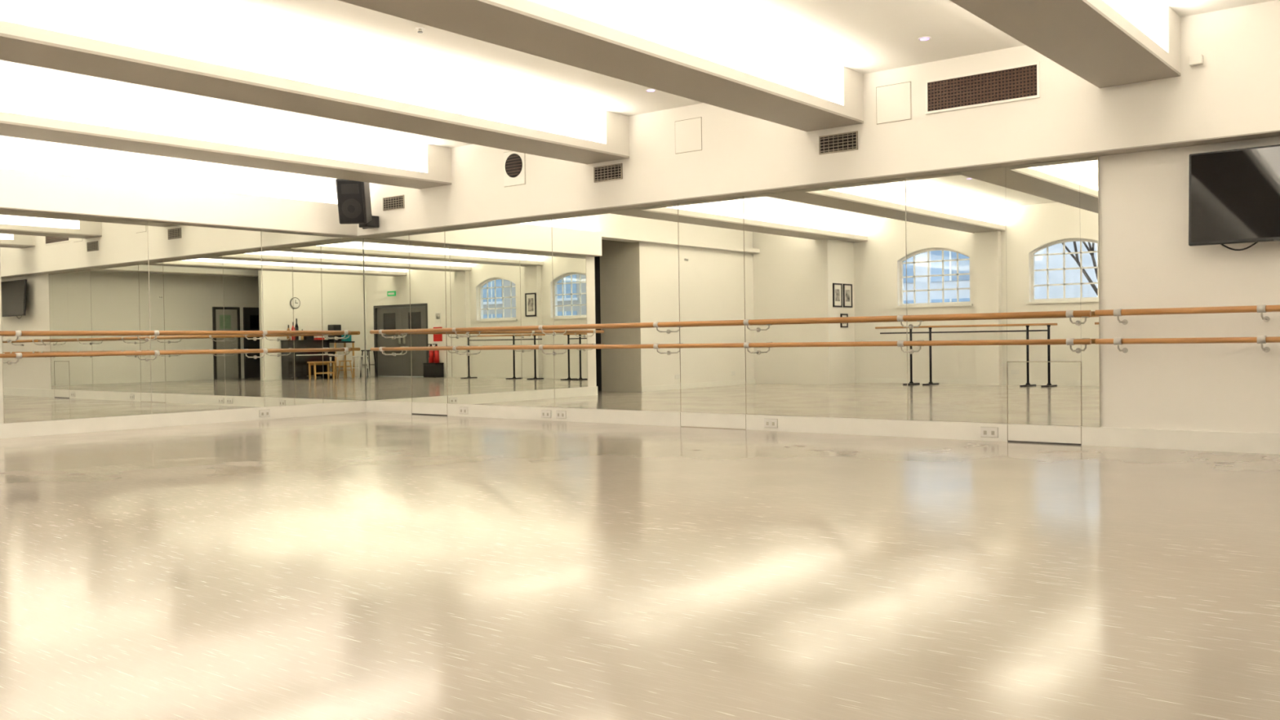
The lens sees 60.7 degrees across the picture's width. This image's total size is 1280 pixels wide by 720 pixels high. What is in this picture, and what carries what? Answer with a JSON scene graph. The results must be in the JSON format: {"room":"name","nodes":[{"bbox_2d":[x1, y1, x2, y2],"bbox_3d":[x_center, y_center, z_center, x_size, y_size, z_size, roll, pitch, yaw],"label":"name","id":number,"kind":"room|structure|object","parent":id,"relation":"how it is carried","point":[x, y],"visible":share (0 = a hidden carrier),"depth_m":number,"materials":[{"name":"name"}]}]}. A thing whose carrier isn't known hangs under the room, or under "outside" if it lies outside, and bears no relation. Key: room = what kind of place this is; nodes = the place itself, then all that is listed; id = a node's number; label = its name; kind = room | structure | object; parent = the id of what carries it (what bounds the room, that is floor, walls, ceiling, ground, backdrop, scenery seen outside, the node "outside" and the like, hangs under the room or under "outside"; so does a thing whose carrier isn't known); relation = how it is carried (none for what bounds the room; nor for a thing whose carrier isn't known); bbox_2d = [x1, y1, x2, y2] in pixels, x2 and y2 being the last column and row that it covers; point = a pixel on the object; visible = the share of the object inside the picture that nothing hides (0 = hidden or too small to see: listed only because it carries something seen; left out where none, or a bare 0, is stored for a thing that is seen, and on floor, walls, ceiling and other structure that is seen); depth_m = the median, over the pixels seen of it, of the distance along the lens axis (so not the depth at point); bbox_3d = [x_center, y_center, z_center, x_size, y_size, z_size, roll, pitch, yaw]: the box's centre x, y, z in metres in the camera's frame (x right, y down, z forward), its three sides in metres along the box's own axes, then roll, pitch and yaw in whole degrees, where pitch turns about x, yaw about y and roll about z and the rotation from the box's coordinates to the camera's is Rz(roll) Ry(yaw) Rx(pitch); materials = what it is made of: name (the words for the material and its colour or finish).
{"room":"exercise studio","nodes":[
{"label":"exercise studio","id":0,"kind":"room"},
{"bbox_2d":[0,135,365,423],"bbox_3d":[-7.355,-0.833,10.714,0.150,3.350,11.250,0,1,38],"label":"wall","id":1,"kind":"structure","parent":0,"point":[15,153],"depth_m":12.73,"materials":[{"name":"beige paint"}]},
{"bbox_2d":[0,209,151,423],"bbox_3d":[-6.181,-0.469,12.052,0.021,2.229,1.588,0,1,38],"label":"mirror panel","id":2,"kind":"object","parent":1,"relation":"attached to","point":[59,272],"visible":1,"depth_m":12.01,"materials":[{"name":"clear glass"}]},
{"bbox_2d":[0,231,265,423],"bbox_3d":[-5.714,-0.486,12.620,0.002,2.229,3.066,0,1,38],"label":"joint","id":3,"kind":"object","parent":1,"relation":"attached to","point":[148,231],"visible":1,"depth_m":12.66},
{"bbox_2d":[0,329,351,342],"bbox_3d":[-5.313,-0.286,12.933,0.234,0.126,4.400,0,1,38],"label":"ballet barre","id":4,"kind":"object","parent":1,"relation":"attached to","point":[16,333],"visible":1,"depth_m":12.54,"materials":[{"name":"brown wood"}]},
{"bbox_2d":[0,347,351,364],"bbox_3d":[-5.310,-0.056,12.937,0.234,0.126,4.400,0,1,38],"label":"ballet barre","id":5,"kind":"object","parent":1,"relation":"attached to","point":[155,353],"visible":1,"depth_m":12.57,"materials":[{"name":"brown wood"}]},
{"bbox_2d":[0,168,357,237],"bbox_3d":[-6.910,-1.765,11.017,0.170,0.410,9.720,0,1,38],"label":"ledge","id":6,"kind":"object","parent":1,"relation":"attached to","point":[26,191],"depth_m":12.63,"materials":[{"name":"white paint"}]},
{"bbox_2d":[0,400,366,438],"bbox_3d":[-5.296,0.694,13.158,0.030,0.155,4.870,0,1,38],"label":"baseboard","id":7,"kind":"structure","parent":1,"relation":"attached to","point":[8,430],"depth_m":12.82,"materials":[{"name":"paint"}]},
{"bbox_2d":[147,221,264,413],"bbox_3d":[-5.229,-0.503,13.249,0.021,2.229,1.468,0,1,38],"label":"mirror panel","id":8,"kind":"object","parent":1,"relation":"attached to","point":[202,277],"visible":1,"depth_m":13.20,"materials":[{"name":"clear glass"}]},
{"bbox_2d":[258,409,270,417],"bbox_3d":[-4.740,0.674,13.821,0.014,0.091,0.156,0,1,38],"label":"power socket","id":9,"kind":"object","parent":1,"relation":"attached to","point":[262,413],"visible":1,"depth_m":13.81,"materials":[{"name":"white plastic"}]},
{"bbox_2d":[261,230,365,407],"bbox_3d":[-4.286,-0.537,14.434,0.021,2.229,1.558,0,1,38],"label":"mirror panel","id":10,"kind":"object","parent":1,"relation":"attached to","point":[311,282],"visible":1,"depth_m":14.40,"materials":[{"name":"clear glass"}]},
{"bbox_2d":[0,0,1274,147],"bbox_3d":[-1.772,-2.573,6.288,19.800,0.120,11.550,0,1,38],"label":"ceiling","id":11,"kind":"structure","parent":0,"point":[863,37],"depth_m":8.88,"materials":[{"name":"paint"}]},
{"bbox_2d":[0,75,451,189],"bbox_3d":[-5.941,-2.283,9.529,0.600,0.450,10.820,0,1,38],"label":"ceiling beam","id":12,"kind":"structure","parent":11,"relation":"attached to","point":[29,109],"depth_m":11.19,"materials":[{"name":"white paint"}]},
{"bbox_2d":[0,0,629,164],"bbox_3d":[-3.723,-2.285,7.764,0.610,0.450,10.820,0,1,38],"label":"ceiling beam","id":13,"kind":"structure","parent":11,"relation":"attached to","point":[108,39],"depth_m":8.68,"materials":[{"name":"white paint"}]},
{"bbox_2d":[415,26,424,33],"bbox_3d":[-1.689,-2.533,8.402,0.070,0.034,0.070,0,1,38],"label":"sprinkler","id":14,"kind":"object","parent":11,"relation":"attached to","point":[420,28],"visible":1,"depth_m":8.39,"materials":[{"name":"white plastic"}]},
{"bbox_2d":[337,0,863,131],"bbox_3d":[-1.543,-2.287,6.031,0.600,0.450,10.820,0,1,38],"label":"ceiling beam","id":15,"kind":"structure","parent":11,"relation":"attached to","point":[642,42],"depth_m":7.98,"materials":[{"name":"white paint"}]},
{"bbox_2d":[645,88,656,91],"bbox_3d":[0.105,-2.608,10.577,0.100,0.010,0.100,0,1,38],"label":"recessed light","id":16,"kind":"object","parent":11,"relation":"in","point":[646,90],"visible":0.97,"depth_m":10.56,"materials":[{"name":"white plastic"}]},
{"bbox_2d":[918,35,930,40],"bbox_3d":[2.312,-2.611,8.886,0.100,0.010,0.100,0,1,38],"label":"recessed light","id":17,"kind":"object","parent":11,"relation":"in","point":[921,38],"visible":1,"depth_m":8.87,"materials":[{"name":"white plastic"}]},
{"bbox_2d":[949,0,1180,88],"bbox_3d":[0.555,-2.288,4.363,0.600,0.450,10.820,0,1,38],"label":"ceiling beam","id":18,"kind":"structure","parent":11,"relation":"attached to","point":[1106,43],"depth_m":7.50,"materials":[{"name":"white paint"}]},
{"bbox_2d":[0,412,1279,719],"bbox_3d":[-1.723,0.886,6.348,19.800,0.100,11.550,0,1,38],"label":"floor","id":19,"kind":"structure","parent":0,"point":[360,566],"depth_m":4.29,"materials":[{"name":"laminate"}]},
{"bbox_2d":[351,0,1279,238],"bbox_3d":[2.670,-2.155,9.745,16.750,0.960,0.230,0,1,38],"label":"wall","id":20,"kind":"structure","parent":0,"point":[1234,95],"depth_m":9.78,"materials":[{"name":"white paint"}]},
{"bbox_2d":[675,116,702,154],"bbox_3d":[0.500,-2.321,11.315,0.340,0.340,0.007,0,1,38],"label":"access hatch","id":21,"kind":"object","parent":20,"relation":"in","point":[688,132],"depth_m":11.31,"materials":[{"name":"white paint"}]},
{"bbox_2d":[875,81,911,124],"bbox_3d":[2.292,-2.322,9.889,0.340,0.340,0.007,0,1,38],"label":"access hatch","id":22,"kind":"object","parent":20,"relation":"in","point":[893,102],"depth_m":9.88,"materials":[{"name":"white paint"}]},
{"bbox_2d":[1189,53,1203,66],"bbox_3d":[4.229,-2.278,8.316,0.090,0.070,0.060,0,1,38],"label":"wall sensor","id":23,"kind":"object","parent":20,"relation":"attached to","point":[1197,60],"depth_m":8.29,"materials":[{"name":"white plastic"}]},
{"bbox_2d":[367,136,1279,433],"bbox_3d":[2.805,-0.965,9.915,17.050,3.350,0.150,0,1,38],"label":"wall","id":24,"kind":"structure","parent":0,"point":[1147,260],"depth_m":8.68,"materials":[{"name":"beige paint"}]},
{"bbox_2d":[362,233,411,402],"bbox_3d":[-3.406,-0.555,14.755,0.976,2.229,0.021,0,1,38],"label":"mirror panel","id":25,"kind":"object","parent":24,"relation":"attached to","point":[386,273],"visible":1,"depth_m":14.74,"materials":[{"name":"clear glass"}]},
{"bbox_2d":[408,229,447,403],"bbox_3d":[-2.749,-0.555,14.232,0.698,2.229,0.021,0,1,38],"label":"mirror panel","id":26,"kind":"object","parent":24,"relation":"attached to","point":[427,249],"visible":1,"depth_m":14.22,"materials":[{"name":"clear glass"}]},
{"bbox_2d":[458,406,467,413],"bbox_3d":[-2.231,0.638,13.822,0.156,0.091,0.014,0,1,38],"label":"power socket","id":27,"kind":"object","parent":24,"relation":"attached to","point":[463,410],"visible":1,"depth_m":13.82,"materials":[{"name":"white plastic"}]},
{"bbox_2d":[444,217,554,407],"bbox_3d":[-1.743,-0.556,13.433,1.868,2.229,0.021,0,1,38],"label":"mirror panel","id":28,"kind":"object","parent":24,"relation":"attached to","point":[500,274],"visible":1,"depth_m":13.38,"materials":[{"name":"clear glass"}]},
{"bbox_2d":[541,409,551,417],"bbox_3d":[-1.112,0.638,12.932,0.156,0.091,0.014,0,1,38],"label":"power socket","id":29,"kind":"object","parent":24,"relation":"attached to","point":[544,413],"visible":1,"depth_m":12.93,"materials":[{"name":"white plastic"}]},
{"bbox_2d":[555,410,566,418],"bbox_3d":[-0.924,0.637,12.783,0.156,0.091,0.014,0,1,38],"label":"power socket","id":30,"kind":"object","parent":24,"relation":"attached to","point":[559,414],"visible":1,"depth_m":12.77,"materials":[{"name":"white plastic"}]},
{"bbox_2d":[551,203,680,412],"bbox_3d":[-0.291,-0.557,12.278,1.838,2.229,0.021,0,1,38],"label":"mirror panel","id":31,"kind":"object","parent":24,"relation":"attached to","point":[619,266],"visible":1,"depth_m":12.23,"materials":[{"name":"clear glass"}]},
{"bbox_2d":[678,195,746,414],"bbox_3d":[0.753,-0.558,11.447,0.828,2.229,0.021,0,1,38],"label":"mirror","id":32,"kind":"object","parent":24,"relation":"attached to","point":[711,232],"visible":1,"depth_m":11.43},
{"bbox_2d":[411,409,1081,444],"bbox_3d":[0.332,0.636,11.792,8.566,0.155,0.001,0,1,38],"label":"trim","id":33,"kind":"structure","parent":24,"relation":"in","point":[411,410],"depth_m":9.49,"materials":[{"name":"metal"}]},
{"bbox_2d":[408,156,1100,426],"bbox_3d":[0.378,-0.557,11.730,8.716,2.229,0.002,0,1,38],"label":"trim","id":34,"kind":"structure","parent":24,"relation":"attached to","point":[1098,157],"depth_m":10.09,"materials":[{"name":"grey metal"}]},
{"bbox_2d":[764,418,777,427],"bbox_3d":[1.314,0.636,11.003,0.156,0.091,0.014,0,1,38],"label":"power socket","id":35,"kind":"object","parent":24,"relation":"attached to","point":[768,423],"visible":1,"depth_m":10.99,"materials":[{"name":"white plastic"}]},
{"bbox_2d":[365,400,1279,454],"bbox_3d":[2.772,0.634,9.871,16.750,0.155,0.030,0,1,38],"label":"baseboard","id":36,"kind":"structure","parent":24,"relation":"attached to","point":[1172,439],"depth_m":10.20,"materials":[{"name":"paint"}]},
{"bbox_2d":[369,304,1279,338],"bbox_3d":[1.751,-0.345,10.493,13.520,0.126,0.234,0,1,38],"label":"ballet barre","id":37,"kind":"object","parent":24,"relation":"attached to","point":[1261,308],"visible":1,"depth_m":9.97,"materials":[{"name":"brown wood"}]},
{"bbox_2d":[370,335,1279,355],"bbox_3d":[1.755,-0.116,10.497,13.520,0.126,0.234,0,1,38],"label":"ballet barre","id":38,"kind":"object","parent":24,"relation":"attached to","point":[1262,340],"visible":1,"depth_m":9.96,"materials":[{"name":"brown wood"}]},
{"bbox_2d":[743,177,907,420],"bbox_3d":[1.771,-0.559,10.638,1.768,2.229,0.021,0,1,38],"label":"mirror panel","id":39,"kind":"object","parent":24,"relation":"attached to","point":[838,251],"visible":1,"depth_m":10.59,"materials":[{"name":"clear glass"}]},
{"bbox_2d":[980,426,998,437],"bbox_3d":[3.067,0.635,9.608,0.156,0.091,0.014,0,1,38],"label":"power socket","id":40,"kind":"object","parent":24,"relation":"attached to","point":[986,432],"visible":1,"depth_m":9.60,"materials":[{"name":"white plastic"}]},
{"bbox_2d":[906,156,1101,426],"bbox_3d":[3.129,-0.560,9.558,1.698,2.229,0.021,0,1,38],"label":"mirror","id":41,"kind":"object","parent":24,"relation":"attached to","point":[1021,237],"visible":1,"depth_m":9.56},
{"bbox_2d":[1007,362,1080,426],"bbox_3d":[3.446,0.286,9.330,0.612,0.537,0.021,0,1,38],"label":"mirror","id":42,"kind":"object","parent":24,"relation":"attached to","point":[1042,393],"depth_m":9.32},
{"bbox_3d":[-4.195,-0.714,1.111,17.050,3.350,0.250,0,1,38],"label":"wall","id":43,"kind":"structure","parent":0,"visible":0},
{"bbox_2d":[335,178,378,229],"bbox_3d":[-3.675,-2.062,14.286,0.408,0.640,0.763,-1,1,8],"label":"loudspeaker","id":44,"kind":"object","parent":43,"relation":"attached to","point":[353,197],"visible":0.91,"depth_m":14.01,"materials":[{"name":"black plastic"}]},
{"bbox_2d":[382,195,404,210],"bbox_3d":[-3.216,-2.048,14.273,0.420,0.170,0.014,0,1,38],"label":"air vent grille","id":45,"kind":"object","parent":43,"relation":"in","point":[394,202],"visible":1,"depth_m":14.27,"materials":[{"name":"metal"}]},
{"bbox_2d":[503,151,525,186],"bbox_3d":[-1.485,-2.260,12.883,0.352,0.412,0.026,0,1,38],"label":"air vent","id":46,"kind":"object","parent":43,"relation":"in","point":[514,163],"visible":0.91,"depth_m":12.87,"materials":[{"name":"metal"}]},
{"bbox_2d":[593,163,622,182],"bbox_3d":[-0.351,-2.050,11.995,0.400,0.170,0.014,0,1,38],"label":"air vent grille","id":47,"kind":"object","parent":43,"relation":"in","point":[614,171],"visible":1,"depth_m":11.99,"materials":[{"name":"metal"}]},
{"bbox_2d":[818,130,857,154],"bbox_3d":[1.856,-2.032,10.240,0.400,0.170,0.014,0,1,38],"label":"air vent grille","id":48,"kind":"object","parent":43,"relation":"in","point":[846,141],"visible":1,"depth_m":10.24,"materials":[{"name":"metal"}]},
{"bbox_2d":[924,61,1039,114],"bbox_3d":[2.923,-2.325,9.381,1.000,0.295,0.018,0,1,38],"label":"air vent","id":49,"kind":"object","parent":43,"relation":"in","point":[1020,82],"visible":1,"depth_m":9.36,"materials":[{"name":"brown metal"}]},
{"bbox_3d":[4.804,-1.258,8.147,0.420,0.300,0.114,0,1,38],"label":"wall bracket","id":50,"kind":"object","parent":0,"visible":0},
{"bbox_2d":[1188,144,1279,250],"bbox_3d":[4.742,-1.208,8.068,1.260,0.766,0.109,0,1,38],"label":"television","id":51,"kind":"object","parent":50,"relation":"attached to","point":[1234,194],"visible":1,"depth_m":8.24,"materials":[{"name":"black plastic"}]}
]}

